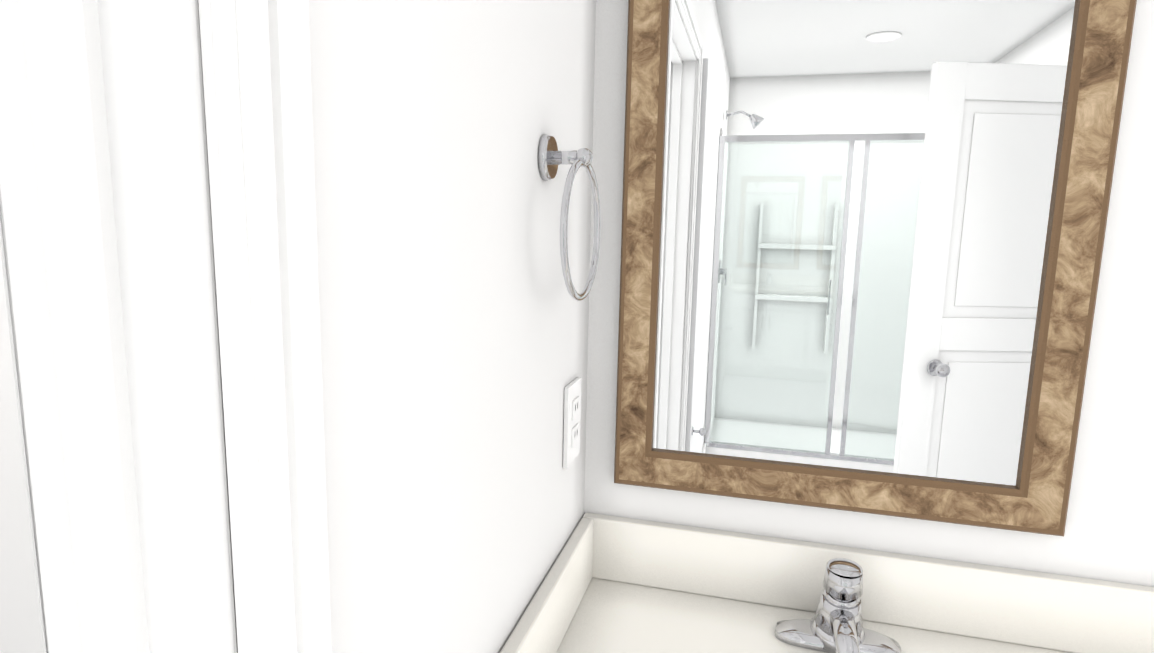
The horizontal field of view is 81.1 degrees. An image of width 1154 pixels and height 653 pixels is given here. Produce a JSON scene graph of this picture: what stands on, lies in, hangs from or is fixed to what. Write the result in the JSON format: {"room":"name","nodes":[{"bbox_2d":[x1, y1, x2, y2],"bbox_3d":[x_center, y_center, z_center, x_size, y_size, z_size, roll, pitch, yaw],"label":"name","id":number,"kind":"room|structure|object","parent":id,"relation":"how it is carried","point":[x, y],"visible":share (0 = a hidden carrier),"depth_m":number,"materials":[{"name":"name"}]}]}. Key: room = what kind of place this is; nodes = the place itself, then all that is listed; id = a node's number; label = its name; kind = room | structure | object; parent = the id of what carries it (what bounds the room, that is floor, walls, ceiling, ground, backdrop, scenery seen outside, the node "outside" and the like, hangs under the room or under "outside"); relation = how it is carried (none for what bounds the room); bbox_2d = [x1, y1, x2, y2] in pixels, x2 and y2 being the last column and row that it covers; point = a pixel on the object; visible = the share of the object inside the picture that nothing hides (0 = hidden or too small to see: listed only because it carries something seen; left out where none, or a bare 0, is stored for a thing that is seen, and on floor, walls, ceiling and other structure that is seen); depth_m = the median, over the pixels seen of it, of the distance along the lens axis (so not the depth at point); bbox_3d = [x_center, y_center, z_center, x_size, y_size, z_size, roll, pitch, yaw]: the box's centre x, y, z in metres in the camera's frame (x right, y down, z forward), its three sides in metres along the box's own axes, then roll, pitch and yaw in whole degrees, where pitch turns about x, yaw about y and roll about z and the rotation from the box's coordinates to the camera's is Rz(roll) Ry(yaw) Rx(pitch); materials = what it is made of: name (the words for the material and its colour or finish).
{"room":"bathroom","nodes":[
{"label":"bathroom","id":0,"kind":"room"},
{"bbox_2d":[0,251,43,652],"bbox_3d":[-1.714,0.090,0.561,2.860,2.440,2.192,3,9,15],"label":"wall","id":1,"kind":"structure","parent":0,"point":[20,628],"depth_m":1.52,"materials":[{"name":"white paint"}]},
{"bbox_2d":[308,0,595,652],"bbox_3d":[-0.567,0.333,-0.894,0.116,2.440,4.100,3,9,15],"label":"wall","id":2,"kind":"structure","parent":0,"point":[454,318],"depth_m":0.56,"materials":[{"name":"white paint"}]},
{"bbox_2d":[0,0,331,652],"bbox_3d":[-0.333,0.388,0.018,0.154,2.070,0.879,3,9,15],"label":"trim","id":3,"kind":"structure","parent":2,"relation":"attached to","point":[158,241],"depth_m":0.33,"materials":[{"name":"white paint"}]},
{"bbox_2d":[538,134,600,300],"bbox_3d":[-0.011,-0.126,0.788,0.056,0.192,0.165,3,9,15],"label":"towel ring","id":4,"kind":"object","parent":2,"relation":"attached to","point":[551,157],"visible":1,"depth_m":0.77,"materials":[{"name":"silver metal"}]},
{"bbox_2d":[563,377,580,467],"bbox_3d":[-0.005,0.136,0.966,0.009,0.115,0.070,3,9,15],"label":"electrical outlet","id":5,"kind":"object","parent":2,"relation":"attached to","point":[572,415],"visible":0.98,"depth_m":0.95,"materials":[{"name":"white plastic"}]},
{"bbox_2d":[584,0,1153,586],"bbox_3d":[0.782,0.090,0.912,1.785,2.440,0.116,3,9,15],"label":"wall","id":6,"kind":"structure","parent":0,"point":[1108,536],"depth_m":0.91,"materials":[{"name":"white paint"}]},
{"bbox_2d":[614,0,1136,536],"bbox_3d":[0.362,-0.194,0.909,0.608,0.916,0.026,3,9,15],"label":"mirror","id":7,"kind":"object","parent":6,"relation":"attached to","point":[862,248],"visible":1,"depth_m":0.92,"materials":[{"name":"glass"},{"name":"wood"}]},
{"bbox_3d":[0.862,1.641,-0.984,2.958,0.060,4.300,3,9,15],"label":"floor","id":8,"kind":"structure","parent":0,"visible":0},
{"bbox_2d":[500,513,1153,652],"bbox_3d":[0.675,0.853,0.680,1.549,0.996,0.593,3,9,15],"label":"bathroom vanity","id":9,"kind":"object","parent":8,"relation":"on","point":[612,584],"visible":1,"depth_m":0.94,"materials":[{"name":"white stone"}]},
{"bbox_2d":[774,557,902,652],"bbox_3d":[0.346,0.377,0.874,0.164,0.125,0.167,3,9,15],"label":"faucet","id":10,"kind":"object","parent":9,"relation":"on","point":[836,625],"depth_m":0.90,"materials":[{"name":"silver metal"}]}
]}

